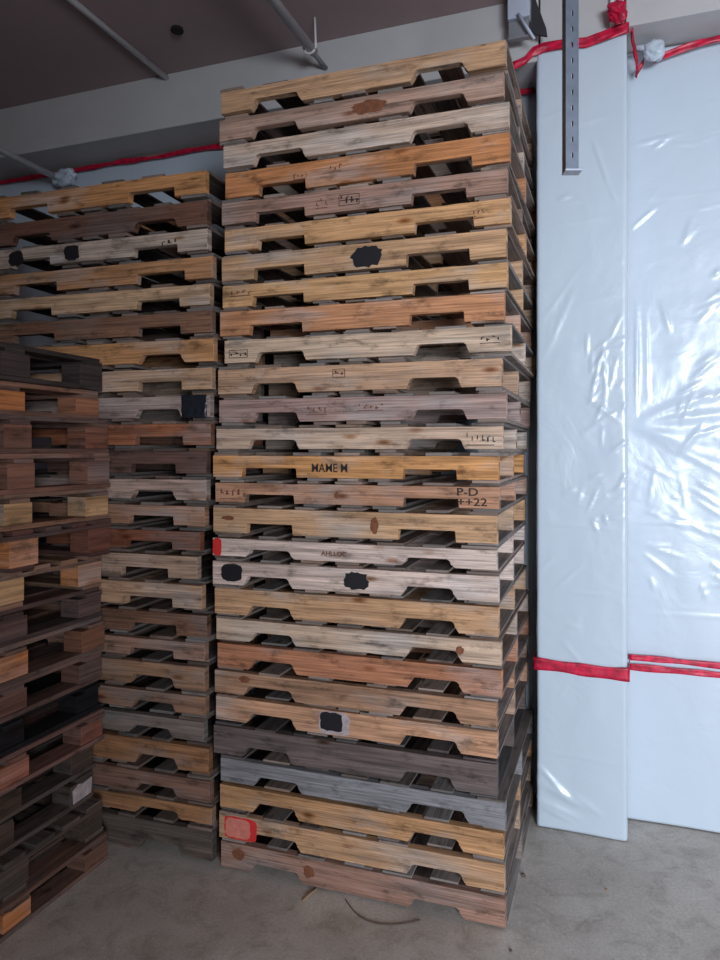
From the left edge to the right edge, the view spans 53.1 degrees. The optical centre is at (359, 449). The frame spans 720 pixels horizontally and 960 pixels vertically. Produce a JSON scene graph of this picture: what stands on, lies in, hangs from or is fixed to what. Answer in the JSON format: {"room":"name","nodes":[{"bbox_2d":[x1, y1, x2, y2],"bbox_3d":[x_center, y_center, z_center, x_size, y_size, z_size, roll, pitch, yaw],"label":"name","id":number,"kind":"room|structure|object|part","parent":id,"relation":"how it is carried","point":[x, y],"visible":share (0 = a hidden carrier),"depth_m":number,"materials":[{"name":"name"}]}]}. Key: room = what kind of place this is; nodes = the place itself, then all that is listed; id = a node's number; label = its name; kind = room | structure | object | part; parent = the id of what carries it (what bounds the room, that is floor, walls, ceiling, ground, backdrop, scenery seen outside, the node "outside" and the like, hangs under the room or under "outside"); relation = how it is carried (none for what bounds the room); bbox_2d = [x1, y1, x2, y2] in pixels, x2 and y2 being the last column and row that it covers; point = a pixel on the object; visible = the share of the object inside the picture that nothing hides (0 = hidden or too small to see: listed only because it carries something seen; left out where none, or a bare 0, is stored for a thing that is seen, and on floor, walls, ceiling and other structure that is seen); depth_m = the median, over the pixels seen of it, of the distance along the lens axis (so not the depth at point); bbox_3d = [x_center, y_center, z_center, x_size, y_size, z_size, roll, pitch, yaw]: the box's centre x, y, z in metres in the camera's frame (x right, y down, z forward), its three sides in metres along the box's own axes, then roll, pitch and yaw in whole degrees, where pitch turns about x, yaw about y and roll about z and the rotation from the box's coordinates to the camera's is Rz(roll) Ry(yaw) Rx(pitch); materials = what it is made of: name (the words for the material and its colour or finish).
{"room":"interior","nodes":[
{"label":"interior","id":0,"kind":"room"},
{"bbox_2d":[0,0,625,108],"bbox_3d":[0.521,-2.265,1.140,10.000,0.120,5.700,0,0,20],"label":"ceiling","id":1,"kind":"structure","parent":0,"point":[49,49],"depth_m":3.79,"materials":[{"name":"grey paint"}]},
{"bbox_2d":[66,0,168,80],"bbox_3d":[-1.661,-2.183,2.775,0.034,0.034,3.080,0,0,20],"label":"ceiling pipe","id":2,"kind":"object","parent":1,"relation":"attached to","point":[75,3],"visible":1,"depth_m":3.79,"materials":[{"name":"grey metal"}]},
{"bbox_2d":[170,25,183,34],"bbox_3d":[-0.955,-2.195,3.760,0.068,0.020,0.068,0,0,0],"label":"socket","id":3,"kind":"object","parent":1,"relation":"attached to","point":[175,29],"visible":1,"depth_m":3.75,"materials":[{"name":"black plastic"}]},
{"bbox_2d":[267,0,327,70],"bbox_3d":[-0.694,-2.113,2.477,0.080,0.185,2.980,0,0,20],"label":"pipe","id":4,"kind":"object","parent":1,"relation":"hanging from","point":[278,6],"visible":1,"depth_m":3.53,"materials":[{"name":"grey metal"}]},
{"bbox_2d":[508,0,547,42],"bbox_3d":[0.796,-2.065,3.423,0.182,0.279,0.082,0,0,20],"label":"bracket","id":5,"kind":"object","parent":1,"relation":"attached to","point":[520,12],"visible":1,"depth_m":3.42,"materials":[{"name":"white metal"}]},
{"bbox_3d":[0.755,-2.002,3.431,0.095,0.095,0.035,0,0,20],"label":"bracket plate","id":6,"kind":"part","parent":5,"relation":"part of","materials":[{"name":"grey metal"}]},
{"bbox_3d":[0.763,-2.130,3.447,0.104,0.150,0.060,0,0,20],"label":"drop post","id":7,"kind":"part","parent":5,"relation":"part of","materials":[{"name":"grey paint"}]},
{"bbox_3d":[0.783,-1.996,3.392,0.087,0.141,0.014,0,0,20],"label":"diagonal rod","id":8,"kind":"part","parent":5,"relation":"part of","materials":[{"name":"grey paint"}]},
{"bbox_2d":[562,0,582,174],"bbox_3d":[0.677,-1.545,2.300,0.054,1.320,0.044,0,0,0],"label":"strut","id":9,"kind":"object","parent":1,"relation":"hanging from","point":[570,166],"visible":1,"depth_m":2.28,"materials":[{"name":"metal"}]},
{"bbox_3d":[0.677,-0.888,2.300,0.054,0.006,0.044,0,0,0],"label":"plate","id":10,"kind":"part","parent":9,"relation":"part of","materials":[{"name":"grey metal"}]},
{"bbox_2d":[0,20,625,717],"bbox_3d":[1.450,-0.190,3.692,10.000,4.030,0.170,0,0,20],"label":"wall","id":11,"kind":"structure","parent":0,"point":[625,20],"depth_m":3.79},
{"bbox_2d":[0,147,77,186],"bbox_3d":[-2.467,-1.771,3.233,0.206,0.125,3.228,0,0,20],"label":"pipe","id":12,"kind":"object","parent":11,"relation":"attached to","point":[63,177],"visible":1,"depth_m":4.63,"materials":[{"name":"grey plastic"}]},
{"bbox_2d":[0,93,536,797],"bbox_3d":[-1.113,-0.023,4.500,4.330,3.684,0.018,0,0,20],"label":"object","id":13,"kind":"structure","parent":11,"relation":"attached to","point":[208,160],"depth_m":4.42,"materials":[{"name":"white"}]},
{"bbox_2d":[0,87,533,184],"bbox_3d":[-1.107,-1.852,4.460,4.270,0.056,0.013,0,0,20],"label":"tape","id":14,"kind":"object","parent":13,"relation":"attached to","point":[524,91],"visible":0.46,"depth_m":4.57,"materials":[{"name":"red plastic"}]},
{"bbox_2d":[0,0,539,179],"bbox_3d":[-1.150,-2.047,4.388,4.397,0.315,0.300,0,0,20],"label":"beam","id":15,"kind":"structure","parent":11,"relation":"attached to","point":[154,115],"depth_m":4.21,"materials":[{"name":"grey paint"}]},
{"bbox_2d":[540,0,623,43],"bbox_3d":[1.106,-0.190,3.573,0.384,4.030,0.288,0,0,20],"label":"trim","id":16,"kind":"structure","parent":11,"relation":"attached to","point":[593,16],"depth_m":3.44,"materials":[{"name":"white paint"}]},
{"bbox_2d":[536,34,628,840],"bbox_3d":[1.083,-0.067,3.508,0.423,3.776,0.218,0,0,19],"label":"plastic sheet","id":17,"kind":"object","parent":16,"relation":"attached to","point":[582,219],"visible":0.98,"depth_m":3.41,"materials":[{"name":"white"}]},
{"bbox_2d":[513,22,628,69],"bbox_3d":[0.990,-1.915,3.420,0.541,0.127,0.026,0,0,20],"label":"tape","id":18,"kind":"object","parent":17,"relation":"attached to","point":[619,29],"visible":0.84,"depth_m":3.40,"materials":[{"name":"red plastic"}]},
{"bbox_2d":[607,0,627,23],"bbox_3d":[1.180,-2.006,3.303,0.091,0.116,0.057,0,0,20],"label":"knot","id":19,"kind":"object","parent":18,"relation":"attached to","point":[617,13],"visible":1,"depth_m":3.29,"materials":[{"name":"red plastic"}]},
{"bbox_2d":[533,651,629,681],"bbox_3d":[1.081,1.036,3.507,0.442,0.077,0.219,0,0,20],"label":"tape","id":20,"kind":"object","parent":17,"relation":"attached to","point":[580,669],"visible":1,"depth_m":3.40,"materials":[{"name":"red plastic"}]},
{"bbox_2d":[631,28,643,77],"bbox_3d":[1.324,-1.894,3.438,0.042,0.180,0.175,0,0,29],"label":"tape","id":21,"kind":"object","parent":17,"relation":"attached to","point":[638,69],"visible":0.98,"depth_m":3.45,"materials":[{"name":"red plastic"}]},
{"bbox_2d":[636,39,665,61],"bbox_3d":[1.386,-1.899,3.437,0.138,0.109,0.081,0,0,20],"label":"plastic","id":22,"kind":"object","parent":11,"relation":"attached to","point":[654,50],"visible":0.99,"depth_m":3.41,"materials":[{"name":"white plastic"}]},
{"bbox_2d":[626,0,719,53],"bbox_3d":[3.633,-2.090,2.647,4.983,0.230,0.300,0,0,20],"label":"trim","id":23,"kind":"structure","parent":11,"relation":"attached to","point":[675,22],"depth_m":3.34,"materials":[{"name":"white paint"}]},
{"bbox_2d":[627,42,719,832],"bbox_3d":[2.543,-0.073,3.127,2.600,3.784,0.033,0,0,20],"label":"plastic sheet","id":24,"kind":"object","parent":11,"relation":"attached to","point":[673,407],"visible":0.93,"depth_m":3.50,"materials":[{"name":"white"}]},
{"bbox_2d":[629,654,719,668],"bbox_3d":[2.483,1.019,3.118,2.467,0.036,0.006,0,0,20],"label":"tape","id":25,"kind":"object","parent":24,"relation":"attached to","point":[658,659],"visible":0.98,"depth_m":3.47,"materials":[{"name":"red plastic"}]},
{"bbox_2d":[630,664,719,677],"bbox_3d":[2.483,1.068,3.118,2.467,0.046,0.006,0,0,20],"label":"tape","id":26,"kind":"object","parent":24,"relation":"attached to","point":[636,667],"visible":0.96,"depth_m":3.47,"materials":[{"name":"red plastic"}]},
{"bbox_2d":[653,35,719,62],"bbox_3d":[2.527,-1.925,3.082,2.360,0.105,0.015,0,0,20],"label":"tape","id":27,"kind":"object","parent":24,"relation":"attached to","point":[691,45],"visible":0.8,"depth_m":3.43,"materials":[{"name":"red plastic"}]},
{"bbox_2d":[0,798,719,959],"bbox_3d":[0.521,1.885,1.140,10.000,0.120,5.700,0,0,20],"label":"floor","id":28,"kind":"structure","parent":0,"point":[149,901],"depth_m":2.83,"materials":[{"name":"concrete"}]},
{"bbox_2d":[0,831,107,943],"bbox_3d":[-1.863,1.762,2.950,1.207,0.125,1.004,0,0,20],"label":"pallet","id":29,"kind":"object","parent":28,"relation":"on","point":[80,858],"visible":0.57,"depth_m":2.97,"materials":[{"name":"brown wood"}]},
{"bbox_2d":[0,785,102,902],"bbox_3d":[-1.883,1.630,2.959,1.214,0.138,1.000,0,0,20],"label":"pallet","id":30,"kind":"object","parent":29,"relation":"on","point":[82,823],"visible":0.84,"depth_m":2.99,"materials":[{"name":"brown wood"}]},
{"bbox_2d":[0,755,92,856],"bbox_3d":[-1.939,1.492,2.984,1.212,0.138,1.007,0,0,20],"label":"pallet","id":31,"kind":"object","parent":30,"relation":"on","point":[79,790],"visible":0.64,"depth_m":3.08,"materials":[{"name":"brown wood"}]},
{"bbox_2d":[0,733,95,823],"bbox_3d":[-1.925,1.355,2.972,1.210,0.134,1.006,0,0,20],"label":"pallet","id":32,"kind":"object","parent":31,"relation":"on","point":[16,800],"visible":0.39,"depth_m":3.06,"materials":[{"name":"brown wood"}]},
{"bbox_2d":[0,701,104,795],"bbox_3d":[-1.877,1.221,2.961,1.207,0.134,1.005,0,0,20],"label":"pallet","id":33,"kind":"object","parent":32,"relation":"on","point":[16,769],"visible":0.67,"depth_m":3.00,"materials":[{"name":"brown wood"}]},
{"bbox_2d":[0,672,100,757],"bbox_3d":[-1.895,1.089,2.955,1.206,0.129,1.007,0,0,19],"label":"pallet","id":34,"kind":"object","parent":33,"relation":"on","point":[74,705],"visible":0.7,"depth_m":3.04,"materials":[{"name":"brown wood"}]},
{"bbox_2d":[0,642,101,723],"bbox_3d":[-1.888,0.957,2.952,1.206,0.134,1.005,0,0,19],"label":"pallet","id":35,"kind":"object","parent":34,"relation":"on","point":[14,700],"visible":0.66,"depth_m":3.05,"materials":[{"name":"brown wood"}]},
{"bbox_2d":[0,609,103,688],"bbox_3d":[-1.877,0.816,2.950,1.209,0.147,1.006,0,0,19],"label":"pallet","id":36,"kind":"object","parent":35,"relation":"on","point":[85,638],"visible":0.75,"depth_m":3.02,"materials":[{"name":"brown wood"}]},
{"bbox_2d":[0,585,102,647],"bbox_3d":[-1.889,0.675,2.963,1.204,0.134,1.008,0,0,20],"label":"pallet","id":37,"kind":"object","parent":36,"relation":"on","point":[77,606],"visible":0.62,"depth_m":3.02,"materials":[{"name":"brown wood"}]},
{"bbox_2d":[0,554,101,610],"bbox_3d":[-1.894,0.535,2.970,1.211,0.147,1.000,0,0,21],"label":"pallet","id":38,"kind":"object","parent":37,"relation":"on","point":[77,572],"visible":0.84,"depth_m":3.10,"materials":[{"name":"brown wood"}]},
{"bbox_2d":[0,515,110,572],"bbox_3d":[-1.841,0.383,2.940,1.211,0.156,1.000,0,0,20],"label":"pallet","id":39,"kind":"object","parent":38,"relation":"on","point":[19,549],"visible":0.91,"depth_m":2.95,"materials":[{"name":"brown wood"}]},
{"bbox_2d":[0,487,108,531],"bbox_3d":[-1.860,0.235,2.954,1.206,0.138,1.007,0,0,20],"label":"pallet","id":40,"kind":"object","parent":39,"relation":"on","point":[83,504],"visible":0.72,"depth_m":2.94,"materials":[{"name":"brown wood"}]},
{"bbox_2d":[0,453,109,494],"bbox_3d":[-1.846,0.090,2.937,1.208,0.152,1.006,0,0,19],"label":"pallet","id":41,"kind":"object","parent":40,"relation":"on","point":[86,470],"visible":0.97,"depth_m":2.92,"materials":[{"name":"brown wood"}]},
{"bbox_2d":[0,414,108,453],"bbox_3d":[-1.859,-0.060,2.951,1.206,0.147,1.007,0,0,20],"label":"pallet","id":42,"kind":"object","parent":41,"relation":"on","point":[83,435],"visible":1,"depth_m":3.01,"materials":[{"name":"brown wood"}]},
{"bbox_2d":[0,380,98,419],"bbox_3d":[-1.908,-0.199,2.963,1.207,0.129,1.006,0,0,20],"label":"pallet","id":43,"kind":"object","parent":42,"relation":"on","point":[72,403],"visible":0.93,"depth_m":3.07,"materials":[{"name":"brown wood"}]},
{"bbox_2d":[0,342,101,390],"bbox_3d":[-1.885,-0.335,2.952,1.210,0.143,1.003,0,0,19],"label":"pallet","id":44,"kind":"object","parent":43,"relation":"on","point":[16,361],"visible":0.89,"depth_m":3.04,"materials":[{"name":"brown wood"}]},
{"bbox_2d":[32,749,221,861],"bbox_3d":[-1.078,1.747,3.840,1.237,0.157,1.016,0,0,18],"label":"pallet","id":45,"kind":"object","parent":28,"relation":"on","point":[125,828],"visible":0.16,"depth_m":3.27,"materials":[{"name":"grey wood"}]},
{"bbox_2d":[29,744,221,825],"bbox_3d":[-1.083,1.617,3.843,1.235,0.100,1.016,0,0,18],"label":"pallet","id":46,"kind":"object","parent":45,"relation":"on","point":[204,813],"visible":0.17,"depth_m":3.28,"materials":[{"name":"brown wood"}]},
{"bbox_2d":[31,718,257,802],"bbox_3d":[-1.090,1.506,3.835,1.236,0.122,1.016,0,0,18],"label":"pallet","id":47,"kind":"object","parent":46,"relation":"on","point":[149,769],"visible":0.18,"depth_m":3.28,"materials":[{"name":"brown wood"}]},
{"bbox_2d":[93,701,261,776],"bbox_3d":[-1.094,1.374,3.849,1.235,0.140,1.016,0,0,18],"label":"pallet","id":48,"kind":"object","parent":47,"relation":"on","point":[197,757],"visible":0.2,"depth_m":3.28,"materials":[{"name":"brown wood"}]},
{"bbox_2d":[58,670,260,741],"bbox_3d":[-1.123,1.247,3.849,1.237,0.114,1.016,0,0,18],"label":"pallet","id":49,"kind":"object","parent":48,"relation":"on","point":[125,719],"visible":0.17,"depth_m":3.29,"materials":[{"name":"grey wood"}]},
{"bbox_2d":[98,628,266,717],"bbox_3d":[-1.119,1.135,3.850,1.233,0.109,1.016,0,0,17],"label":"pallet","id":50,"kind":"object","parent":49,"relation":"on","point":[188,703],"visible":0.2,"depth_m":3.29,"materials":[{"name":"brown wood"}]},
{"bbox_2d":[36,615,292,692],"bbox_3d":[-1.116,1.014,3.849,1.234,0.131,1.016,0,0,18],"label":"pallet","id":51,"kind":"object","parent":50,"relation":"on","point":[194,676],"visible":0.23,"depth_m":3.28,"materials":[{"name":"brown wood"}]},
{"bbox_2d":[45,604,266,661],"bbox_3d":[-1.121,0.895,3.847,1.234,0.105,1.016,0,0,18],"label":"pallet","id":52,"kind":"object","parent":51,"relation":"on","point":[124,644],"visible":0.16,"depth_m":3.29,"materials":[{"name":"brown wood"}]},
{"bbox_2d":[22,576,266,639],"bbox_3d":[-1.109,0.781,3.848,1.237,0.122,1.016,0,0,17],"label":"pallet","id":53,"kind":"object","parent":52,"relation":"on","point":[127,617],"visible":0.23,"depth_m":3.30,"materials":[{"name":"brown wood"}]},
{"bbox_2d":[32,553,264,610],"bbox_3d":[-1.135,0.654,3.858,1.235,0.131,1.016,0,0,18],"label":"pallet","id":54,"kind":"object","parent":53,"relation":"on","point":[153,582],"visible":0.3,"depth_m":3.30,"materials":[{"name":"brown wood"}]},
{"bbox_2d":[38,530,262,581],"bbox_3d":[-1.154,0.525,3.864,1.235,0.127,1.016,0,0,18],"label":"pallet","id":55,"kind":"object","parent":54,"relation":"on","point":[182,564],"visible":0.3,"depth_m":3.30,"materials":[{"name":"brown wood"}]},
{"bbox_2d":[38,512,290,552],"bbox_3d":[-1.137,0.406,3.865,1.237,0.109,1.016,0,0,18],"label":"pallet","id":56,"kind":"object","parent":55,"relation":"on","point":[181,537],"visible":0.27,"depth_m":3.30,"materials":[{"name":"brown wood"}]},
{"bbox_2d":[29,492,293,528],"bbox_3d":[-1.110,0.294,3.853,1.232,0.114,1.016,0,0,18],"label":"pallet","id":57,"kind":"object","parent":56,"relation":"on","point":[123,513],"visible":0.34,"depth_m":3.31,"materials":[{"name":"brown wood"}]},
{"bbox_2d":[35,471,262,503],"bbox_3d":[-1.104,0.178,3.855,1.235,0.118,1.016,0,0,18],"label":"pallet","id":58,"kind":"object","parent":57,"relation":"on","point":[190,489],"visible":0.36,"depth_m":3.31,"materials":[{"name":"brown wood"}]},
{"bbox_2d":[31,448,294,476],"bbox_3d":[-1.110,0.055,3.845,1.236,0.127,1.016,0,0,18],"label":"pallet","id":59,"kind":"object","parent":58,"relation":"on","point":[123,461],"visible":0.52,"depth_m":3.30,"materials":[{"name":"brown wood"}]},
{"bbox_2d":[32,420,297,447],"bbox_3d":[-1.085,-0.070,3.845,1.236,0.122,1.016,0,0,18],"label":"pallet","id":60,"kind":"object","parent":59,"relation":"on","point":[154,434],"visible":0.53,"depth_m":3.31,"materials":[{"name":"brown wood"}]},
{"bbox_2d":[25,393,299,426],"bbox_3d":[-1.087,-0.193,3.839,1.234,0.122,1.016,0,0,18],"label":"pallet","id":61,"kind":"object","parent":60,"relation":"on","point":[159,407],"visible":0.44,"depth_m":3.32,"materials":[{"name":"brown wood"}]},
{"bbox_2d":[30,365,301,397],"bbox_3d":[-1.078,-0.316,3.836,1.232,0.122,1.016,0,0,18],"label":"pallet","id":62,"kind":"object","parent":61,"relation":"on","point":[200,379],"visible":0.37,"depth_m":3.29,"materials":[{"name":"brown wood"}]},
{"bbox_2d":[28,335,273,375],"bbox_3d":[-1.074,-0.441,3.829,1.237,0.127,1.016,0,0,18],"label":"pallet","id":63,"kind":"object","parent":62,"relation":"on","point":[199,350],"visible":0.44,"depth_m":3.30,"materials":[{"name":"brown wood"}]},
{"bbox_2d":[0,307,300,357],"bbox_3d":[-1.079,-0.566,3.835,1.235,0.122,1.016,0,0,18],"label":"pallet","id":64,"kind":"object","parent":63,"relation":"on","point":[196,321],"visible":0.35,"depth_m":3.35,"materials":[{"name":"brown wood"}]},
{"bbox_2d":[0,282,298,334],"bbox_3d":[-1.091,-0.687,3.835,1.236,0.118,1.016,0,0,18],"label":"pallet","id":65,"kind":"object","parent":64,"relation":"on","point":[125,300],"visible":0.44,"depth_m":3.35,"materials":[{"name":"brown wood"}]},
{"bbox_2d":[0,253,301,315],"bbox_3d":[-1.077,-0.807,3.841,1.237,0.122,1.016,0,0,18],"label":"pallet","id":66,"kind":"object","parent":65,"relation":"on","point":[201,268],"visible":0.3,"depth_m":3.37,"materials":[{"name":"brown wood"}]},
{"bbox_2d":[0,227,266,290],"bbox_3d":[-1.099,-0.928,3.836,1.234,0.118,1.017,0,0,18],"label":"pallet","id":67,"kind":"object","parent":66,"relation":"on","point":[113,250],"visible":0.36,"depth_m":3.35,"materials":[{"name":"brown wood"}]},
{"bbox_2d":[0,199,297,282],"bbox_3d":[-1.102,-1.053,3.853,1.236,0.131,1.016,0,0,18],"label":"pallet","id":68,"kind":"object","parent":67,"relation":"on","point":[198,214],"visible":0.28,"depth_m":3.38,"materials":[{"name":"brown wood"}]},
{"bbox_2d":[0,170,257,241],"bbox_3d":[-1.111,-1.183,3.843,1.236,0.127,1.016,0,0,18],"label":"pallet","id":69,"kind":"object","parent":68,"relation":"on","point":[108,196],"visible":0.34,"depth_m":3.36,"materials":[{"name":"brown wood"}]},
{"bbox_2d":[181,394,206,417],"bbox_3d":[-0.732,-0.193,3.177,0.126,0.103,0.012,0,0,18],"label":"scrap","id":70,"kind":"object","parent":61,"relation":"attached to","point":[193,406],"visible":1,"depth_m":3.18,"materials":[{"name":"black"}]},
{"bbox_2d":[302,889,316,901],"bbox_3d":[-0.205,1.818,2.945,0.011,0.012,0.097,0,0,38],"label":"wood splinter","id":71,"kind":"object","parent":28,"relation":"on","point":[313,891],"visible":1,"depth_m":2.94,"materials":[{"name":"beige wood"}]},
{"bbox_2d":[221,770,533,927],"bbox_3d":[0.142,1.760,3.415,1.233,0.131,1.017,0,0,20],"label":"pallet","id":72,"kind":"object","parent":28,"relation":"on","point":[443,887],"visible":0.41,"depth_m":2.94,"materials":[{"name":"brown wood"}]},
{"bbox_2d":[219,764,530,894],"bbox_3d":[0.131,1.632,3.416,1.234,0.124,1.018,0,0,19],"label":"pallet","id":73,"kind":"object","parent":72,"relation":"on","point":[358,849],"visible":0.42,"depth_m":2.94,"materials":[{"name":"brown wood"}]},
{"bbox_2d":[220,735,532,861],"bbox_3d":[0.137,1.510,3.423,1.237,0.119,1.016,0,0,20],"label":"pallet","id":74,"kind":"object","parent":73,"relation":"on","point":[477,840],"visible":0.26,"depth_m":2.95,"materials":[{"name":"brown wood"}]},
{"bbox_2d":[221,709,533,830],"bbox_3d":[0.141,1.391,3.413,1.237,0.118,1.016,0,0,19],"label":"pallet","id":75,"kind":"object","parent":74,"relation":"on","point":[393,796],"visible":0.3,"depth_m":2.95,"materials":[{"name":"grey wood"}]},
{"bbox_2d":[214,688,525,798],"bbox_3d":[0.108,1.261,3.425,1.235,0.140,1.016,0,0,19],"label":"pallet","id":76,"kind":"object","parent":75,"relation":"on","point":[480,776],"visible":0.4,"depth_m":2.95,"materials":[{"name":"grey wood"}]},
{"bbox_2d":[216,659,527,758],"bbox_3d":[0.115,1.131,3.437,1.236,0.120,1.018,0,0,20],"label":"pallet","id":77,"kind":"object","parent":76,"relation":"on","point":[313,719],"visible":0.44,"depth_m":2.97,"materials":[{"name":"brown wood"}]},
{"bbox_2d":[215,640,527,729],"bbox_3d":[0.111,1.012,3.429,1.236,0.116,1.017,0,0,20],"label":"pallet","id":78,"kind":"object","parent":77,"relation":"on","point":[479,712],"visible":0.44,"depth_m":2.96,"materials":[{"name":"brown wood"}]},
{"bbox_2d":[217,612,529,698],"bbox_3d":[0.125,0.893,3.424,1.234,0.121,1.016,0,0,19],"label":"pallet","id":79,"kind":"object","parent":78,"relation":"on","point":[476,680],"visible":0.47,"depth_m":2.96,"materials":[{"name":"brown wood"}]},
{"bbox_2d":[216,591,528,666],"bbox_3d":[0.120,0.777,3.419,1.235,0.110,1.017,0,0,19],"label":"pallet","id":80,"kind":"object","parent":79,"relation":"on","point":[355,639],"visible":0.42,"depth_m":2.96,"materials":[{"name":"brown wood"}]},
{"bbox_2d":[215,562,526,637],"bbox_3d":[0.111,0.657,3.426,1.237,0.131,1.016,0,0,19],"label":"pallet","id":81,"kind":"object","parent":80,"relation":"on","point":[478,619],"visible":0.45,"depth_m":2.96,"materials":[{"name":"brown wood"}]},
{"bbox_2d":[213,538,524,603],"bbox_3d":[0.104,0.531,3.414,1.236,0.119,1.017,0,0,18],"label":"pallet","id":82,"kind":"object","parent":81,"relation":"on","point":[487,587],"visible":0.65,"depth_m":2.95,"materials":[{"name":"brown wood"}]},
{"bbox_2d":[213,522,525,571],"bbox_3d":[0.103,0.421,3.422,1.237,0.100,1.017,0,0,19],"label":"pallet","id":83,"kind":"object","parent":82,"relation":"on","point":[431,544],"visible":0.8,"depth_m":2.96,"materials":[{"name":"brown wood"}]},
{"bbox_2d":[213,497,525,545],"bbox_3d":[0.105,0.305,3.423,1.232,0.132,1.017,0,0,19],"label":"pallet","id":84,"kind":"object","parent":83,"relation":"on","point":[470,527],"visible":0.77,"depth_m":2.98,"materials":[{"name":"brown wood"}]},
{"bbox_2d":[215,474,527,511],"bbox_3d":[0.115,0.184,3.424,1.234,0.109,1.017,0,0,19],"label":"pallet","id":85,"kind":"object","parent":84,"relation":"on","point":[482,497],"visible":0.9,"depth_m":2.98,"materials":[{"name":"brown wood"}]},
{"bbox_2d":[213,452,524,483],"bbox_3d":[0.104,0.070,3.418,1.236,0.119,1.017,0,0,18],"label":"pallet","id":86,"kind":"object","parent":85,"relation":"on","point":[491,468],"visible":0.98,"depth_m":2.97,"materials":[{"name":"brown wood"}]},
{"bbox_2d":[216,423,526,452],"bbox_3d":[0.117,-0.047,3.418,1.234,0.114,1.017,0,0,18],"label":"pallet","id":87,"kind":"object","parent":86,"relation":"on","point":[432,437],"visible":1,"depth_m":2.98,"materials":[{"name":"brown wood"}]},
{"bbox_2d":[219,390,530,429],"bbox_3d":[0.132,-0.167,3.409,1.234,0.124,1.017,0,0,18],"label":"pallet","id":88,"kind":"object","parent":87,"relation":"on","point":[488,406],"visible":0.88,"depth_m":2.96,"materials":[{"name":"brown wood"}]},
{"bbox_2d":[218,356,530,404],"bbox_3d":[0.127,-0.296,3.420,1.234,0.134,1.017,0,0,19],"label":"pallet","id":89,"kind":"object","parent":88,"relation":"on","point":[389,376],"visible":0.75,"depth_m":2.98,"materials":[{"name":"brown wood"}]},
{"bbox_2d":[225,323,535,378],"bbox_3d":[0.156,-0.426,3.415,1.236,0.123,1.017,0,0,19],"label":"pallet","id":90,"kind":"object","parent":89,"relation":"on","point":[414,345],"visible":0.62,"depth_m":2.96,"materials":[{"name":"brown wood"}]},
{"bbox_2d":[220,290,531,349],"bbox_3d":[0.136,-0.549,3.422,1.235,0.123,1.016,0,0,19],"label":"pallet","id":91,"kind":"object","parent":90,"relation":"on","point":[480,308],"visible":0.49,"depth_m":2.96,"materials":[{"name":"brown wood"}]},
{"bbox_2d":[223,260,534,330],"bbox_3d":[0.146,-0.668,3.421,1.235,0.114,1.017,0,0,19],"label":"pallet","id":92,"kind":"object","parent":91,"relation":"on","point":[489,275],"visible":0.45,"depth_m":2.97,"materials":[{"name":"brown wood"}]},
{"bbox_2d":[222,227,534,307],"bbox_3d":[0.146,-0.787,3.414,1.236,0.125,1.017,0,0,20],"label":"pallet","id":93,"kind":"object","parent":92,"relation":"on","point":[491,244],"visible":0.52,"depth_m":2.96,"materials":[{"name":"brown wood"}]},
{"bbox_2d":[225,195,536,289],"bbox_3d":[0.160,-0.908,3.406,1.237,0.115,1.017,0,0,20],"label":"pallet","id":94,"kind":"object","parent":93,"relation":"on","point":[495,212],"visible":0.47,"depth_m":2.96,"materials":[{"name":"brown wood"}]},
{"bbox_2d":[222,164,532,277],"bbox_3d":[0.145,-1.027,3.419,1.234,0.121,1.017,0,0,19],"label":"pallet","id":95,"kind":"object","parent":94,"relation":"on","point":[405,193],"visible":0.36,"depth_m":2.96,"materials":[{"name":"brown wood"}]},
{"bbox_2d":[225,130,536,237],"bbox_3d":[0.160,-1.153,3.419,1.234,0.131,1.017,0,0,20],"label":"pallet","id":96,"kind":"object","parent":95,"relation":"on","point":[496,148],"visible":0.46,"depth_m":2.97,"materials":[{"name":"brown wood"}]},
{"bbox_2d":[223,102,534,202],"bbox_3d":[0.151,-1.276,3.417,1.236,0.115,1.016,0,0,19],"label":"pallet","id":97,"kind":"object","parent":96,"relation":"on","point":[452,125],"visible":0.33,"depth_m":2.96,"materials":[{"name":"brown wood"}]},
{"bbox_2d":[219,70,531,177],"bbox_3d":[0.133,-1.393,3.421,1.236,0.118,1.017,0,0,19],"label":"pallet","id":98,"kind":"object","parent":97,"relation":"on","point":[488,88],"visible":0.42,"depth_m":2.95,"materials":[{"name":"brown wood"}]},
{"bbox_2d":[220,40,532,166],"bbox_3d":[0.141,-1.513,3.419,1.236,0.121,1.016,0,0,19],"label":"pallet","id":99,"kind":"object","parent":98,"relation":"on","point":[236,102],"visible":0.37,"depth_m":2.97,"materials":[{"name":"brown wood"}]},
{"bbox_2d":[345,899,419,924],"bbox_3d":[0.069,1.821,2.814,0.324,0.004,0.091,0,0,24],"label":"wire","id":100,"kind":"object","parent":28,"relation":"on","point":[345,899],"visible":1,"depth_m":2.78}
]}

